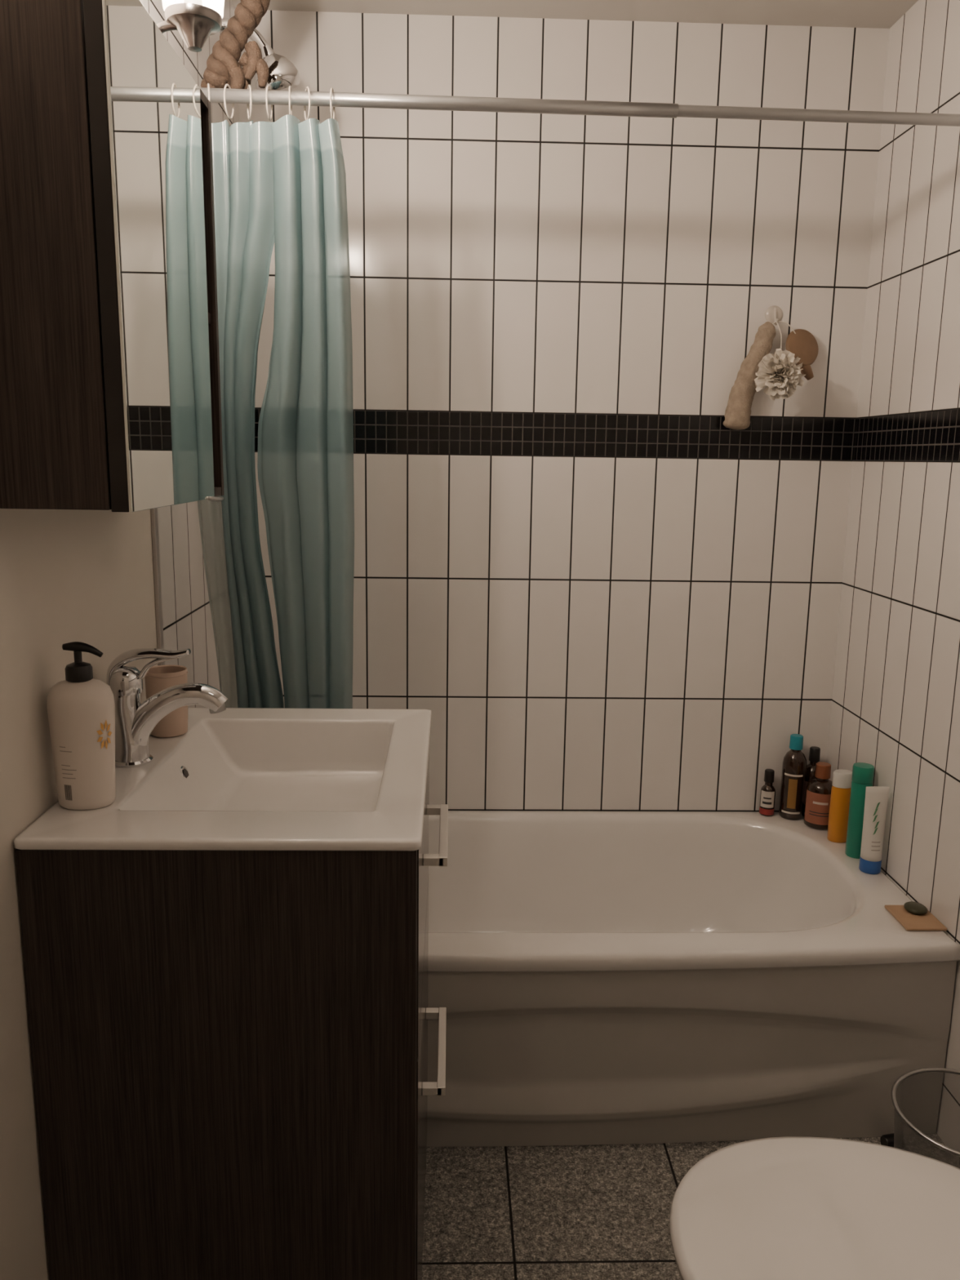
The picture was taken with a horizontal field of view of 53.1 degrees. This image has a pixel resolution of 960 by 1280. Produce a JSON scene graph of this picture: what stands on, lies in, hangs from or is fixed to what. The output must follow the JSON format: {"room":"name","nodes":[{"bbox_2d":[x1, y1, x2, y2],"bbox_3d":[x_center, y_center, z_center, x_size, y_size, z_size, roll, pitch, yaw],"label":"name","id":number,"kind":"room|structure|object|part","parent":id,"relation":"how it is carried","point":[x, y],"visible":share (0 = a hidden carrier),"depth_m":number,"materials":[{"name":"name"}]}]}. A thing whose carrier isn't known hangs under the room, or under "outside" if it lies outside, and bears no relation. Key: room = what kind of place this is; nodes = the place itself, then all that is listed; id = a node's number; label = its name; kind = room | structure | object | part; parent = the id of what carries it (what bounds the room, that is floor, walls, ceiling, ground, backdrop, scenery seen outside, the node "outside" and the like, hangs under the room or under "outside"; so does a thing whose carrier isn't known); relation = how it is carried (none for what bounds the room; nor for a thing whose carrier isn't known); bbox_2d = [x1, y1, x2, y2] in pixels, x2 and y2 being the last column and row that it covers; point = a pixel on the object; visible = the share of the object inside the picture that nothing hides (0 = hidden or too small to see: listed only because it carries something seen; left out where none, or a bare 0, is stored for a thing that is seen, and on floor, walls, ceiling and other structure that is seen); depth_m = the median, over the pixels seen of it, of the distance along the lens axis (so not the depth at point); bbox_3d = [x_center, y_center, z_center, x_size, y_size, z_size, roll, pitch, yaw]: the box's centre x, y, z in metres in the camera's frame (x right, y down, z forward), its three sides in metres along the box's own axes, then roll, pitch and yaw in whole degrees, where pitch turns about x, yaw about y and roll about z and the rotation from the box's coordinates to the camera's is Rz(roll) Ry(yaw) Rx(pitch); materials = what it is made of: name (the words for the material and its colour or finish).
{"room":"bathroom","nodes":[
{"label":"bathroom","id":0,"kind":"room"},
{"bbox_2d":[0,0,239,1279],"bbox_3d":[-0.563,0.000,0.877,0.100,2.265,2.950,1,11,-2],"label":"wall","id":1,"kind":"structure","parent":0,"point":[67,575],"depth_m":1.15,"materials":[{"name":"paint"}]},
{"bbox_2d":[0,0,224,512],"bbox_3d":[-0.435,-0.433,1.160,0.158,0.537,0.410,1,11,-2],"label":"upper cabinet","id":2,"kind":"object","parent":1,"relation":"attached to","point":[110,377],"visible":1,"depth_m":0.99,"materials":[{"name":"brown wood"}]},
{"bbox_3d":[-0.380,-0.429,1.135,0.018,0.533,0.357,1,11,-2],"label":"door","id":3,"kind":"part","parent":2,"relation":"part of","materials":[{"name":"black wood"}]},
{"bbox_3d":[-0.368,-0.429,1.136,0.004,0.533,0.357,1,11,-2],"label":"mirror pane","id":4,"kind":"part","parent":2,"relation":"part of","materials":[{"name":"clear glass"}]},
{"bbox_2d":[156,0,222,52],"bbox_3d":[-0.392,-0.841,1.252,0.128,0.230,0.092,1,11,-2],"label":"wall sconce","id":5,"kind":"object","parent":2,"relation":"on","point":[195,22],"visible":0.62,"depth_m":1.24,"materials":[{"name":"silver metal"}]},
{"bbox_3d":[-0.421,-0.770,1.264,0.049,0.085,0.012,1,11,-2],"label":"arm","id":6,"kind":"part","parent":5,"relation":"part of","materials":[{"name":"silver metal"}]},
{"bbox_2d":[183,0,202,5],"bbox_3d":[-0.374,-0.838,1.253,0.024,0.037,0.024,1,11,-2],"label":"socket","id":7,"kind":"object","parent":5,"relation":"attached to","point":[195,2],"depth_m":1.24,"materials":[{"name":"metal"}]},
{"bbox_2d":[208,312,211,324],"bbox_3d":[-0.444,-0.450,1.337,0.131,0.014,0.035,1,11,-2],"label":"shelf","id":8,"kind":"object","parent":2,"relation":"attached to","point":[209,313],"depth_m":1.35,"materials":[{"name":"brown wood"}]},
{"bbox_3d":[-0.384,-0.469,1.337,0.024,0.531,0.051,1,11,-2],"label":"frame","id":9,"kind":"part","parent":2,"relation":"part of","materials":[{"name":"brown wood"}]},
{"bbox_3d":[-0.370,-0.199,1.352,0.010,0.008,0.051,2,11,4],"label":"door pull","id":10,"kind":"part","parent":2,"relation":"part of","materials":[{"name":"metal"}]},
{"bbox_2d":[150,507,164,665],"bbox_3d":[-0.529,-0.132,1.572,0.007,2.265,0.018,1,11,-2],"label":"trim","id":11,"kind":"structure","parent":1,"relation":"attached to","point":[154,521],"depth_m":1.57,"materials":[{"name":"silver metal"}]},
{"bbox_2d":[217,18,300,90],"bbox_3d":[-0.433,-1.084,1.789,0.194,0.139,0.084,1,11,-2],"label":"shower head","id":12,"kind":"object","parent":1,"relation":"attached to","point":[283,73],"visible":0.43,"depth_m":1.77},
{"bbox_3d":[-0.459,-1.118,1.780,0.140,0.059,0.024,1,11,-2],"label":"arm","id":13,"kind":"part","parent":12,"relation":"part of","materials":[{"name":"silver metal"}]},
{"bbox_2d":[238,10,889,812],"bbox_3d":[0.173,-0.279,2.399,1.660,2.265,0.100,1,11,-2],"label":"wall","id":14,"kind":"structure","parent":0,"point":[599,592],"depth_m":2.29,"materials":[{"name":"tile"}]},
{"bbox_2d":[764,305,782,325],"bbox_3d":[0.694,-0.762,2.254,0.042,0.047,0.031,1,11,-2],"label":"hook","id":15,"kind":"object","parent":14,"relation":"attached to","point":[773,313],"visible":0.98,"depth_m":2.26,"materials":[{"name":"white plastic"}]},
{"bbox_2d":[723,321,776,430],"bbox_3d":[0.637,-0.622,2.259,0.114,0.251,0.060,1,11,-2],"label":"sponge","id":16,"kind":"object","parent":15,"relation":"hanging from","point":[738,410],"visible":0.92,"depth_m":2.24,"materials":[{"name":"beige"}]},
{"bbox_2d":[754,322,805,400],"bbox_3d":[0.693,-0.640,2.186,0.100,0.186,0.133,9,13,36],"label":"bath pouf","id":17,"kind":"object","parent":15,"relation":"hanging from","point":[779,371],"visible":1,"depth_m":2.16,"materials":[{"name":"beige fabric"}]},
{"bbox_3d":[0.691,-0.696,2.217,0.007,0.089,0.084,2,11,6],"label":"cord","id":18,"kind":"part","parent":17,"relation":"part of","materials":[{"name":"white fabric"}]},
{"bbox_2d":[777,320,818,380],"bbox_3d":[0.747,-0.679,2.254,0.103,0.134,0.040,-1,11,-12],"label":"bath brush","id":19,"kind":"object","parent":15,"relation":"hanging from","point":[802,343],"visible":0.84,"depth_m":2.24,"materials":[{"name":"brown wood"}]},
{"bbox_3d":[0.715,-0.730,2.243,0.046,0.031,0.003,6,12,24],"label":"cord","id":20,"kind":"part","parent":19,"relation":"part of","materials":[{"name":"white fabric"}]},
{"bbox_3d":[0.762,-0.643,2.263,0.051,0.060,0.029,1,11,-2],"label":"handle","id":21,"kind":"part","parent":19,"relation":"part of","materials":[{"name":"brown wood"}]},
{"bbox_2d":[231,0,918,28],"bbox_3d":[0.235,-1.155,0.680,1.660,0.100,3.150,1,11,-2],"label":"ceiling","id":22,"kind":"structure","parent":0,"point":[874,14],"depth_m":2.09,"materials":[{"name":"paint"}]},
{"bbox_2d":[200,0,270,88],"bbox_3d":[-0.413,-1.130,1.672,0.154,0.365,0.064,1,11,-2],"label":"jute rope","id":23,"kind":"object","parent":22,"relation":"hanging from","point":[224,67],"visible":0.88,"depth_m":1.67,"materials":[{"name":"beige fabric"}]},
{"bbox_2d":[199,87,959,126],"bbox_3d":[0.203,-0.896,1.620,1.458,0.057,0.048,1,11,-2],"label":"shower curtain rod","id":24,"kind":"object","parent":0,"point":[275,97],"depth_m":1.61,"materials":[{"name":"silver metal"}]},
{"bbox_2d":[197,83,354,708],"bbox_3d":[-0.373,-0.217,1.735,0.289,1.436,0.099,1,11,-2],"label":"shower curtain","id":25,"kind":"object","parent":24,"relation":"hanging from","point":[282,184],"visible":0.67,"depth_m":1.68,"materials":[{"name":"teal fabric"}]},
{"bbox_2d":[197,495,237,707],"bbox_3d":[-0.478,-0.199,1.765,0.080,1.385,0.029,1,11,-2],"label":"drape","id":26,"kind":"object","parent":25,"relation":"hanging from","point":[210,512],"depth_m":1.78,"materials":[{"name":"teal fabric"}]},
{"bbox_2d":[211,120,284,708],"bbox_3d":[-0.408,-0.195,1.753,0.135,1.385,0.069,1,11,-2],"label":"drape","id":27,"kind":"object","parent":25,"relation":"hanging from","point":[246,155],"depth_m":1.69,"materials":[{"name":"teal fabric"}]},
{"bbox_2d":[257,114,354,708],"bbox_3d":[-0.315,-0.189,1.726,0.174,1.385,0.069,1,11,-2],"label":"drape","id":28,"kind":"object","parent":25,"relation":"hanging from","point":[305,455],"depth_m":1.68,"materials":[{"name":"teal fabric"}]},
{"bbox_2d":[422,1132,959,1279],"bbox_3d":[0.199,1.168,1.123,1.660,0.100,3.150,1,11,-2],"label":"floor","id":29,"kind":"structure","parent":0,"point":[597,1211],"depth_m":1.70,"materials":[{"name":"tile"}]},
{"bbox_2d":[15,751,448,1279],"bbox_3d":[-0.292,0.608,1.436,0.482,0.866,0.566,1,11,-2],"label":"vanity cabinet","id":30,"kind":"object","parent":29,"relation":"on","point":[229,1048],"visible":0.86,"depth_m":1.13,"materials":[{"name":"brown wood"}]},
{"bbox_2d":[13,707,431,850],"bbox_3d":[-0.301,0.214,1.361,0.453,0.091,0.576,1,11,-2],"label":"sink","id":31,"kind":"object","parent":30,"relation":"in","point":[238,779],"visible":0.76,"depth_m":1.40,"materials":[{"name":"white ceramic"}]},
{"bbox_2d":[47,641,115,809],"bbox_3d":[-0.479,0.101,1.157,0.077,0.201,0.062,1,11,-2],"label":"soap dispenser","id":32,"kind":"object","parent":31,"relation":"on","point":[81,708],"visible":1,"depth_m":1.14,"materials":[{"name":"plastic"}]},
{"bbox_2d":[59,720,111,799],"bbox_3d":[-0.468,0.143,1.143,0.059,0.097,0.012,-3,11,-19],"label":"print","id":33,"kind":"object","parent":32,"relation":"attached to","point":[85,746],"depth_m":1.14},
{"bbox_2d":[144,664,187,737],"bbox_3d":[-0.477,0.093,1.465,0.064,0.100,0.064,1,11,-2],"label":"tumbler","id":34,"kind":"object","parent":31,"relation":"on","point":[159,677],"visible":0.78,"depth_m":1.45,"materials":[{"name":"beige ceramic"}]},
{"bbox_2d":[106,648,227,767],"bbox_3d":[-0.430,0.091,1.324,0.164,0.160,0.056,1,11,-2],"label":"bathroom faucet","id":35,"kind":"object","parent":31,"relation":"on","point":[135,721],"visible":0.94,"depth_m":1.31,"materials":[{"name":"silver metal"}]},
{"bbox_3d":[-0.453,0.038,1.313,0.114,0.055,0.035,1,11,-2],"label":"lever","id":36,"kind":"part","parent":35,"relation":"part of","materials":[{"name":"silver metal"}]},
{"bbox_3d":[-0.424,0.106,1.327,0.152,0.097,0.040,1,11,-2],"label":"spout","id":37,"kind":"part","parent":35,"relation":"part of","materials":[{"name":"silver metal"}]},
{"bbox_3d":[-0.096,0.702,1.460,0.020,0.502,0.534,1,11,-2],"label":"drawer","id":38,"kind":"part","parent":30,"relation":"part of","materials":[{"name":"brown wood"}]},
{"bbox_3d":[-0.090,0.319,1.387,0.020,0.270,0.534,1,11,-2],"label":"drawer","id":39,"kind":"part","parent":30,"relation":"part of","materials":[{"name":"brown wood"}]},
{"bbox_3d":[-0.068,0.613,1.442,0.033,0.013,0.200,1,11,-2],"label":"handle","id":40,"kind":"part","parent":30,"relation":"part of","materials":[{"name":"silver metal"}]},
{"bbox_3d":[-0.062,0.277,1.378,0.033,0.013,0.200,1,11,-2],"label":"handle","id":41,"kind":"part","parent":30,"relation":"part of","materials":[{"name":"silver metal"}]},
{"bbox_2d":[426,810,959,1146],"bbox_3d":[0.171,0.710,2.157,1.454,0.412,0.739,1,11,-2],"label":"bathtub","id":42,"kind":"object","parent":29,"relation":"on","point":[599,977],"visible":0.53,"depth_m":1.84,"materials":[{"name":"ceramic"}]},
{"bbox_2d":[427,810,959,972],"bbox_3d":[0.172,0.668,2.149,1.454,0.327,0.739,1,11,-2],"label":"basin","id":43,"kind":"object","parent":42,"relation":"in","point":[517,891],"depth_m":2.43,"materials":[{"name":"ceramic"}]},
{"bbox_2d":[759,768,775,816],"bbox_3d":[0.738,0.390,2.461,0.038,0.118,0.039,1,11,-2],"label":"bottle","id":44,"kind":"object","parent":42,"relation":"on","point":[767,796],"visible":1,"depth_m":2.45,"materials":[{"name":"orange glass"}]},
{"bbox_2d":[778,733,807,820],"bbox_3d":[0.796,0.346,2.438,0.059,0.215,0.060,1,11,-2],"label":"shampoo bottle","id":45,"kind":"object","parent":42,"relation":"on","point":[794,764],"visible":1,"depth_m":2.42,"materials":[{"name":"orange glass"}]},
{"bbox_2d":[802,746,820,816],"bbox_3d":[0.848,0.361,2.453,0.051,0.180,0.051,1,11,-2],"label":"bottle","id":46,"kind":"object","parent":42,"relation":"on","point":[815,752],"visible":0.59,"depth_m":2.43,"materials":[{"name":"black glass"}]},
{"bbox_2d":[803,761,832,830],"bbox_3d":[0.847,0.384,2.386,0.073,0.160,0.074,1,11,-2],"label":"lotion bottle","id":47,"kind":"object","parent":42,"relation":"on","point":[818,792],"visible":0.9,"depth_m":2.36,"materials":[{"name":"brown glass"}]},
{"bbox_2d":[826,768,852,842],"bbox_3d":[0.860,0.396,2.293,0.050,0.173,0.040,1,11,-2],"label":"bottle","id":48,"kind":"object","parent":42,"relation":"on","point":[839,805],"visible":0.81,"depth_m":2.28,"materials":[{"name":"orange plastic"}]},
{"bbox_2d":[844,762,874,858],"bbox_3d":[0.870,0.391,2.203,0.046,0.217,0.046,1,11,-2],"label":"bottle","id":49,"kind":"object","parent":42,"relation":"on","point":[863,773],"visible":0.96,"depth_m":2.19,"materials":[{"name":"teal plastic"}]},
{"bbox_2d":[858,786,888,874],"bbox_3d":[0.870,0.417,2.122,0.045,0.195,0.045,11,15,42],"label":"tube","id":50,"kind":"object","parent":42,"relation":"on","point":[876,797],"visible":1,"depth_m":2.11,"materials":[{"name":"white plastic"}]},
{"bbox_2d":[871,841,879,850],"bbox_3d":[0.869,0.453,2.108,0.019,0.020,0.003,1,11,-1],"label":"print","id":51,"kind":"object","parent":50,"relation":"on","point":[875,846],"depth_m":2.11},
{"bbox_2d":[872,802,879,835],"bbox_3d":[0.868,0.391,2.102,0.016,0.074,0.007,-2,11,-15],"label":"print","id":52,"kind":"object","parent":50,"relation":"attached to","point":[876,806],"depth_m":2.10,"materials":[{"name":"green paint"}]},
{"bbox_2d":[884,901,946,930],"bbox_3d":[0.867,0.548,1.913,0.080,0.016,0.100,1,11,-2],"label":"board","id":53,"kind":"object","parent":42,"relation":"on","point":[913,916],"visible":1,"depth_m":1.91,"materials":[{"name":"brown wood"}]},
{"bbox_2d":[669,1136,959,1279],"bbox_3d":[0.576,0.724,1.117,0.707,0.785,0.394,1,11,-2],"label":"toilet","id":54,"kind":"object","parent":29,"relation":"on","point":[786,1207],"visible":1,"depth_m":1.15,"materials":[{"name":"white ceramic"}]},
{"bbox_2d":[880,1133,903,1148],"bbox_3d":[0.802,0.971,1.861,0.045,0.028,0.028,-2,11,-13],"label":"door stop","id":55,"kind":"object","parent":29,"relation":"on","point":[887,1140],"visible":0.5,"depth_m":1.85,"materials":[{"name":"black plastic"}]},
{"bbox_2d":[891,1067,959,1162],"bbox_3d":[0.778,0.894,1.561,0.229,0.288,0.229,1,11,-2],"label":"waste bin","id":56,"kind":"object","parent":29,"relation":"on","point":[911,1094],"visible":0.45,"depth_m":1.64,"materials":[{"name":"silver metal"}]},
{"bbox_2d":[826,0,959,1164],"bbox_3d":[0.998,0.024,0.877,0.100,2.265,3.050,1,11,-2],"label":"wall","id":57,"kind":"structure","parent":0,"point":[895,704],"depth_m":2.03,"materials":[{"name":"tile"}]}
]}

